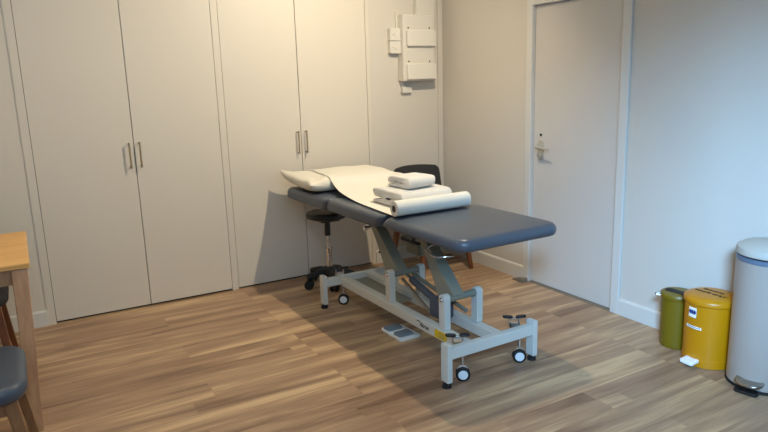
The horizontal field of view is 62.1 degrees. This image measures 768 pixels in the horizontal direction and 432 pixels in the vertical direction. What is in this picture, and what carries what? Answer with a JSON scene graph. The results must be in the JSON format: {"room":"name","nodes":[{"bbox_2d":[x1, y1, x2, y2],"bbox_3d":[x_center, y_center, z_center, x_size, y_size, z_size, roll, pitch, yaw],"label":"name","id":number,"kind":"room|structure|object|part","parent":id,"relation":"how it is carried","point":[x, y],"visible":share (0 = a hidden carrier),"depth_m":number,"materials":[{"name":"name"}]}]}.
{"room":"examination room","nodes":[
{"label":"examination room","id":0,"kind":"room"},
{"bbox_2d":[0,251,767,431],"bbox_3d":[-0.432,0.978,2.820,4.760,0.060,5.350,-8,14,-29],"label":"floor","id":1,"kind":"structure","parent":0,"point":[266,357],"depth_m":3.34,"materials":[{"name":"brown wood"}]},
{"bbox_2d":[0,286,17,346],"bbox_3d":[-2.316,0.457,3.450,0.500,0.810,0.526,-8,14,-29],"label":"chair","id":2,"kind":"object","parent":1,"relation":"on","point":[7,333],"visible":0.52,"depth_m":3.41,"materials":[{"name":"brown wood"}]},
{"bbox_3d":[-2.306,0.438,3.426,0.500,0.085,0.470,-8,14,-29],"label":"seat","id":3,"kind":"part","parent":2,"relation":"part of","materials":[{"name":"grey fabric"}]},
{"bbox_3d":[-2.025,0.673,3.407,0.083,0.388,0.091,-8,14,-29],"label":"leg","id":4,"kind":"part","parent":2,"relation":"part of","materials":[{"name":"brown wood"}]},
{"bbox_3d":[-2.227,0.605,3.753,0.083,0.388,0.091,-8,14,-29],"label":"leg","id":5,"kind":"part","parent":2,"relation":"part of","materials":[{"name":"brown wood"}]},
{"bbox_2d":[0,346,38,431],"bbox_3d":[-1.641,0.657,2.413,0.526,0.810,0.500,-8,14,-29],"label":"chair","id":6,"kind":"object","parent":1,"relation":"on","point":[14,398],"visible":1,"depth_m":2.39,"materials":[{"name":"blue leather"}]},
{"bbox_3d":[-1.627,0.697,2.429,0.385,0.053,0.410,-8,14,-29],"label":"seat rail","id":7,"kind":"part","parent":6,"relation":"part of","materials":[{"name":"brown wood"}]},
{"bbox_3d":[-1.623,0.632,2.418,0.470,0.085,0.500,-8,14,-29],"label":"seat","id":8,"kind":"part","parent":6,"relation":"part of","materials":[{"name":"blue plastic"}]},
{"bbox_3d":[-1.345,0.869,2.388,0.091,0.388,0.083,-8,14,-29],"label":"leg","id":9,"kind":"part","parent":6,"relation":"part of","materials":[{"name":"brown wood"}]},
{"bbox_3d":[-1.548,0.801,2.735,0.091,0.388,0.083,-8,14,-29],"label":"leg","id":10,"kind":"part","parent":6,"relation":"part of","materials":[{"name":"brown wood"}]},
{"bbox_2d":[0,231,43,431],"bbox_3d":[-2.280,0.589,2.965,1.190,0.750,1.017,-8,14,-29],"label":"table","id":11,"kind":"object","parent":1,"relation":"on","point":[14,256],"visible":0.9,"depth_m":2.85,"materials":[{"name":"brown wood"}]},
{"bbox_3d":[-1.600,0.599,2.880,0.078,0.727,0.191,-8,14,-29],"label":"leg","id":12,"kind":"part","parent":11,"relation":"part of","materials":[{"name":"brown wood"}]},
{"bbox_2d":[10,0,232,321],"bbox_3d":[-1.804,-0.594,4.447,1.182,2.420,0.592,-8,14,-29],"label":"wardrobe","id":13,"kind":"object","parent":1,"relation":"on","point":[120,96],"visible":0.98,"depth_m":4.23,"materials":[{"name":"laminate"}]},
{"bbox_3d":[-1.934,-0.520,4.097,0.594,2.403,0.020,-8,14,-29],"label":"door","id":14,"kind":"part","parent":13,"relation":"part of","materials":[{"name":"laminate"}]},
{"bbox_3d":[-1.685,-0.401,4.230,0.012,0.170,0.041,-8,14,-29],"label":"handle","id":15,"kind":"part","parent":13,"relation":"part of","materials":[{"name":"silver metal"}]},
{"bbox_3d":[-1.628,-0.410,4.262,0.012,0.170,0.041,-8,14,-29],"label":"handle","id":16,"kind":"part","parent":13,"relation":"part of","materials":[{"name":"silver metal"}]},
{"bbox_3d":[-1.423,-0.597,4.382,0.580,2.403,0.020,-8,14,-29],"label":"door","id":17,"kind":"part","parent":13,"relation":"part of","materials":[{"name":"laminate"}]},
{"bbox_2d":[216,0,372,287],"bbox_3d":[-0.752,-0.751,5.033,1.150,2.420,0.592,-8,14,-29],"label":"wardrobe","id":18,"kind":"object","parent":1,"relation":"on","point":[294,71],"visible":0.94,"depth_m":4.79,"materials":[{"name":"laminate"}]},
{"bbox_3d":[-0.882,-0.677,4.684,0.565,2.403,0.020,-8,14,-29],"label":"door","id":19,"kind":"part","parent":18,"relation":"part of","materials":[{"name":"laminate"}]},
{"bbox_3d":[-0.645,-0.556,4.810,0.012,0.170,0.041,-8,14,-29],"label":"handle","id":20,"kind":"part","parent":18,"relation":"part of","materials":[{"name":"silver metal"}]},
{"bbox_3d":[-0.588,-0.565,4.842,0.012,0.170,0.041,-8,14,-29],"label":"handle","id":21,"kind":"part","parent":18,"relation":"part of","materials":[{"name":"silver metal"}]},
{"bbox_3d":[-0.384,-0.751,4.961,0.577,2.403,0.020,-8,14,-29],"label":"door","id":22,"kind":"part","parent":18,"relation":"part of","materials":[{"name":"laminate"}]},
{"bbox_2d":[304,208,354,291],"bbox_3d":[-0.429,0.243,4.761,0.396,0.571,0.409,-8,14,-29],"label":"stool","id":23,"kind":"object","parent":1,"relation":"on","point":[320,215],"visible":0.67,"depth_m":4.72,"materials":[{"name":"black plastic"}]},
{"bbox_3d":[-0.424,-0.010,4.719,0.308,0.059,0.308,-8,14,-29],"label":"seat","id":24,"kind":"part","parent":23,"relation":"part of","materials":[{"name":"black leather"}]},
{"bbox_2d":[381,323,419,341],"bbox_3d":[0.098,0.695,3.846,0.157,0.036,0.220,-9,14,-31],"label":"switch","id":25,"kind":"object","parent":1,"relation":"on","point":[401,333],"visible":1,"depth_m":3.80,"materials":[{"name":"white plastic"}]},
{"bbox_2d":[287,186,555,388],"bbox_3d":[0.096,0.281,4.011,0.670,0.778,2.080,-9,14,-30],"label":"couch","id":26,"kind":"object","parent":1,"relation":"on","point":[471,228],"visible":0.97,"depth_m":3.45,"materials":[{"name":"leather"}]},
{"bbox_2d":[287,186,346,209],"bbox_3d":[-0.270,-0.166,4.538,0.652,0.090,0.670,-9,14,-30],"label":"cushion","id":27,"kind":"object","parent":26,"relation":"on","point":[320,199],"depth_m":4.30,"materials":[{"name":"leather"}]},
{"bbox_3d":[-0.406,0.498,4.310,0.030,0.198,0.058,-9,14,-30],"label":"leg","id":28,"kind":"part","parent":26,"relation":"part of","materials":[{"name":"white metal"}]},
{"bbox_2d":[280,170,402,190],"bbox_3d":[-0.304,-0.284,4.609,0.735,0.106,0.550,-8,14,-29],"label":"pillow","id":29,"kind":"object","parent":26,"relation":"on","point":[311,180],"visible":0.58,"depth_m":4.36,"materials":[{"name":"fabric"}]},
{"bbox_2d":[313,165,394,215],"bbox_3d":[-0.050,-0.208,4.202,0.521,0.102,1.534,-7,13,-24],"label":"paper sheet","id":30,"kind":"object","parent":26,"relation":"on","point":[357,183],"visible":0.64,"depth_m":4.32,"materials":[{"name":"white paper"}]},
{"bbox_2d":[373,184,451,205],"bbox_3d":[0.168,-0.128,3.794,0.361,0.093,0.358,-9,14,-30],"label":"folded towel","id":31,"kind":"object","parent":30,"relation":"on","point":[388,194],"visible":0.49,"depth_m":3.69,"materials":[{"name":"white fabric"}]},
{"bbox_2d":[388,172,434,188],"bbox_3d":[0.164,-0.211,3.791,0.204,0.069,0.229,-10,15,-34],"label":"folded towel","id":32,"kind":"object","parent":31,"relation":"on","point":[407,180],"visible":1,"depth_m":3.72,"materials":[{"name":"white fabric"}]},
{"bbox_2d":[327,197,392,226],"bbox_3d":[0.074,-0.064,3.976,0.652,0.089,0.702,-9,14,-30],"label":"cushion","id":33,"kind":"object","parent":26,"relation":"on","point":[344,206],"depth_m":3.77,"materials":[{"name":"leather"}]},
{"bbox_3d":[-0.078,0.059,3.825,0.100,0.047,0.028,-9,14,-30],"label":"tilt knob","id":34,"kind":"part","parent":26,"relation":"part of","materials":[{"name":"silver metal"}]},
{"bbox_2d":[354,277,410,302],"bbox_3d":[-0.035,0.482,4.173,0.142,0.008,0.563,-9,14,-30],"label":"frame","id":35,"kind":"object","parent":26,"relation":"on","point":[374,283],"depth_m":4.20,"materials":[{"name":"white metal"}]},
{"bbox_3d":[0.017,0.186,3.953,0.070,0.384,0.360,-9,14,-30],"label":"lifting arm","id":36,"kind":"part","parent":26,"relation":"part of"},
{"bbox_3d":[0.080,0.553,3.794,0.056,0.057,1.345,-9,14,-30],"label":"rail","id":37,"kind":"part","parent":26,"relation":"part of","materials":[{"name":"white metal"}]},
{"bbox_3d":[0.206,0.205,4.159,0.060,0.082,0.170,-9,14,-30],"label":"motor mount","id":38,"kind":"part","parent":26,"relation":"part of","materials":[{"name":"grey metal"}]},
{"bbox_2d":[390,191,470,216],"bbox_3d":[0.263,-0.069,3.533,0.488,0.086,0.086,-8,14,-29],"label":"paper roll","id":39,"kind":"object","parent":26,"relation":"on","point":[457,199],"visible":1,"depth_m":3.49,"materials":[{"name":"paper"}]},
{"bbox_3d":[0.253,0.526,3.895,0.056,0.057,1.345,-9,14,-30],"label":"rail","id":40,"kind":"part","parent":26,"relation":"part of","materials":[{"name":"white metal"}]},
{"bbox_3d":[0.301,0.169,3.312,0.128,0.080,0.139,-9,14,-30],"label":"release lever","id":41,"kind":"part","parent":26,"relation":"part of","materials":[{"name":"silver metal"}]},
{"bbox_3d":[0.303,0.275,3.487,0.070,0.381,0.349,-9,14,-30],"label":"lifting arm","id":42,"kind":"part","parent":26,"relation":"part of"},
{"bbox_3d":[0.324,0.511,3.589,0.100,0.110,0.120,-9,14,-30],"label":"motor","id":43,"kind":"part","parent":26,"relation":"part of","materials":[{"name":"plastic"}]},
{"bbox_3d":[0.309,0.725,3.143,0.030,0.198,0.058,-9,14,-30],"label":"leg","id":44,"kind":"part","parent":26,"relation":"part of","materials":[{"name":"white metal"}]},
{"bbox_2d":[383,204,555,252],"bbox_3d":[0.434,0.042,3.388,0.652,0.071,0.761,-9,14,-30],"label":"cushion","id":45,"kind":"object","parent":26,"relation":"on","point":[471,228],"depth_m":3.20,"materials":[{"name":"leather"}]},
{"bbox_3d":[0.794,0.650,3.426,0.030,0.198,0.058,-9,14,-30],"label":"leg","id":46,"kind":"part","parent":26,"relation":"part of","materials":[{"name":"white metal"}]},
{"bbox_2d":[393,164,472,277],"bbox_3d":[0.366,0.014,5.148,0.500,0.810,0.526,-8,14,-29],"label":"chair","id":47,"kind":"object","parent":1,"relation":"on","point":[431,169],"visible":0.12,"depth_m":5.25,"materials":[{"name":"black plastic"}]},
{"bbox_3d":[0.101,0.215,5.254,0.083,0.388,0.091,-8,14,-29],"label":"leg","id":48,"kind":"part","parent":47,"relation":"part of","materials":[{"name":"brown wood"}]},
{"bbox_3d":[0.260,-0.241,5.270,0.490,0.355,0.128,-8,14,-29],"label":"backrest","id":49,"kind":"part","parent":47,"relation":"part of","materials":[{"name":"grey fabric"}]},
{"bbox_3d":[0.304,0.283,4.909,0.083,0.388,0.091,-8,14,-29],"label":"leg","id":50,"kind":"part","parent":47,"relation":"part of","materials":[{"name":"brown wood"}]},
{"bbox_3d":[0.657,0.230,5.106,0.083,0.388,0.091,-8,14,-29],"label":"leg","id":51,"kind":"part","parent":47,"relation":"part of","materials":[{"name":"brown wood"}]},
{"bbox_2d":[512,277,526,282],"bbox_3d":[1.018,0.469,4.786,0.053,0.032,0.115,-8,14,-29],"label":"doorstop","id":52,"kind":"object","parent":1,"relation":"on","point":[519,279],"visible":1,"depth_m":4.75,"materials":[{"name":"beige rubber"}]},
{"bbox_2d":[655,287,687,349],"bbox_3d":[1.633,0.566,3.557,0.190,0.318,0.194,-8,14,-29],"label":"pedal bin","id":53,"kind":"object","parent":1,"relation":"on","point":[672,298],"visible":0.75,"depth_m":3.50,"materials":[{"name":"green metal"}]},
{"bbox_3d":[1.630,0.432,3.527,0.190,0.037,0.190,-8,14,-29],"label":"lid","id":54,"kind":"part","parent":53,"relation":"part of","materials":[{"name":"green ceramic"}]},
{"bbox_3d":[1.612,0.417,3.513,0.050,0.006,0.130,-8,14,-29],"label":"lid panel","id":55,"kind":"part","parent":53,"relation":"part of","materials":[{"name":"black plastic"}]},
{"bbox_2d":[680,287,732,369],"bbox_3d":[1.685,0.582,3.325,0.314,0.379,0.268,-8,14,-29],"label":"pedal bin","id":56,"kind":"object","parent":1,"relation":"on","point":[707,311],"visible":0.94,"depth_m":3.25,"materials":[{"name":"yellow metal"}]},
{"bbox_3d":[1.700,0.418,3.302,0.268,0.045,0.268,-8,14,-29],"label":"lid","id":57,"kind":"part","parent":56,"relation":"part of","materials":[{"name":"yellow metal"}]},
{"bbox_2d":[725,237,767,396],"bbox_3d":[1.814,0.469,3.043,0.356,0.711,0.310,-8,14,-29],"label":"pedal bin","id":58,"kind":"object","parent":1,"relation":"on","point":[747,357],"visible":1,"depth_m":2.98,"materials":[{"name":"white metal"}]},
{"bbox_3d":[1.824,0.148,2.986,0.310,0.061,0.310,-8,14,-29],"label":"lid","id":59,"kind":"part","parent":58,"relation":"part of","materials":[{"name":"beige plastic"}]},
{"bbox_2d":[368,0,443,250],"bbox_3d":[0.216,-0.984,5.316,0.800,2.700,0.100,-8,14,-29],"label":"wall","id":60,"kind":"structure","parent":0,"point":[404,125],"depth_m":5.22,"materials":[{"name":"paint"}]},
{"bbox_2d":[387,28,399,40],"bbox_3d":[0.082,-1.438,5.056,0.104,0.095,0.055,-8,14,-29],"label":"switch box","id":61,"kind":"object","parent":60,"relation":"attached to","point":[393,34],"visible":1,"depth_m":5.03,"materials":[{"name":"white plastic"}]},
{"bbox_2d":[388,41,400,53],"bbox_3d":[0.085,-1.342,5.077,0.104,0.095,0.055,-8,14,-29],"label":"switch box","id":62,"kind":"object","parent":60,"relation":"attached to","point":[394,47],"visible":1,"depth_m":5.05,"materials":[{"name":"white plastic"}]},
{"bbox_2d":[394,13,397,27],"bbox_3d":[0.097,-1.550,5.066,0.018,0.120,0.017,-8,14,-29],"label":"cable trunking","id":63,"kind":"object","parent":60,"relation":"attached to","point":[395,14],"visible":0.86,"depth_m":5.06,"materials":[{"name":"white plastic"}]},
{"bbox_2d":[400,81,411,92],"bbox_3d":[0.181,-1.053,5.205,0.090,0.094,0.029,-8,14,-29],"label":"socket","id":64,"kind":"object","parent":60,"relation":"attached to","point":[404,89],"visible":1,"depth_m":5.19,"materials":[{"name":"white plastic"}]},
{"bbox_2d":[376,246,443,262],"bbox_3d":[0.233,0.302,5.508,0.684,0.106,0.016,-8,14,-29],"label":"baseboard","id":65,"kind":"structure","parent":60,"relation":"attached to","point":[402,250],"depth_m":5.46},
{"bbox_2d":[398,14,435,80],"bbox_3d":[0.267,-1.353,5.146,0.300,0.515,0.115,-8,14,-29],"label":"box","id":66,"kind":"object","parent":60,"relation":"attached to","point":[417,32],"visible":1,"depth_m":5.10,"materials":[{"name":"white plastic"}]},
{"bbox_2d":[413,0,433,14],"bbox_3d":[0.314,-1.960,5.094,0.173,0.684,0.049,-8,14,-29],"label":"cable trunking","id":67,"kind":"object","parent":60,"relation":"attached to","point":[420,7],"visible":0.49,"depth_m":5.13,"materials":[{"name":"white plastic"}]},
{"bbox_2d":[437,0,442,185],"bbox_3d":[0.471,-1.056,5.382,0.036,2.580,0.015,-8,14,-29],"label":"trim","id":68,"kind":"structure","parent":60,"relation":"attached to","point":[439,58],"depth_m":5.37,"materials":[{"name":"paint"}]},
{"bbox_2d":[442,0,767,311],"bbox_3d":[1.729,-0.627,3.422,0.100,2.700,4.750,-8,14,-29],"label":"wall","id":69,"kind":"structure","parent":0,"point":[696,179],"depth_m":3.62,"materials":[{"name":"paint"}]},
{"bbox_2d":[444,248,522,276],"bbox_3d":[0.792,0.342,5.241,0.016,0.106,1.042,-8,14,-29],"label":"baseboard","id":70,"kind":"structure","parent":69,"relation":"attached to","point":[511,268],"depth_m":5.07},
{"bbox_2d":[528,280,609,310],"bbox_3d":[1.311,0.544,4.461,0.102,0.004,0.762,-8,14,-29],"label":"trim","id":71,"kind":"structure","parent":69,"relation":"attached to","point":[531,281],"depth_m":4.42,"materials":[{"name":"beige rubber"}]},
{"bbox_2d":[531,0,623,307],"bbox_3d":[1.247,-0.415,4.236,0.108,1.958,0.754,-8,14,-29],"label":"door","id":72,"kind":"structure","parent":69,"relation":"in","point":[579,42],"depth_m":4.21,"materials":[{"name":"paint"}]},
{"bbox_3d":[1.105,-0.466,4.495,0.008,0.140,0.056,-8,14,-29],"label":"handle plate","id":73,"kind":"part","parent":72,"relation":"part of","materials":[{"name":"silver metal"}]},
{"bbox_3d":[1.105,-0.474,4.425,0.060,0.023,0.137,-8,14,-29],"label":"lever","id":74,"kind":"part","parent":72,"relation":"part of","materials":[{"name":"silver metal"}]},
{"bbox_2d":[523,0,633,313],"bbox_3d":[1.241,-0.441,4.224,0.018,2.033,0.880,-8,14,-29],"label":"trim","id":75,"kind":"structure","parent":69,"relation":"attached to","point":[628,13],"depth_m":3.99,"materials":[{"name":"white paint"}]},
{"bbox_2d":[618,298,659,329],"bbox_3d":[2.197,0.808,2.847,0.016,0.106,2.828,-8,14,-29],"label":"baseboard","id":76,"kind":"structure","parent":69,"relation":"attached to","point":[650,317],"depth_m":3.91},
{"bbox_3d":[-2.927,-0.516,3.563,1.542,2.700,0.100,-8,14,-29],"label":"wall","id":77,"kind":"structure","parent":0,"visible":0},
{"bbox_2d":[0,0,46,315],"bbox_3d":[-2.904,-0.559,3.509,1.542,2.594,0.001,-8,14,-29],"label":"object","id":78,"kind":"structure","parent":77,"relation":"attached to","point":[16,215],"depth_m":3.94,"materials":[{"name":"laminate"}]},
{"bbox_2d":[10,310,48,331],"bbox_3d":[-2.860,0.762,3.784,1.542,0.106,0.016,-8,14,-29],"label":"baseboard","id":79,"kind":"structure","parent":77,"relation":"attached to","point":[40,318],"depth_m":4.12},
{"bbox_3d":[-1.231,-1.956,4.278,2.458,0.280,0.100,-8,14,-29],"label":"wall","id":80,"kind":"structure","parent":0,"visible":0},
{"bbox_2d":[1,0,375,324],"bbox_3d":[-1.179,-0.633,4.538,2.458,2.420,0.067,-8,14,-29],"label":"trim","id":81,"kind":"structure","parent":80,"relation":"attached to","point":[6,4],"depth_m":4.17,"materials":[{"name":"laminate"}]}
]}

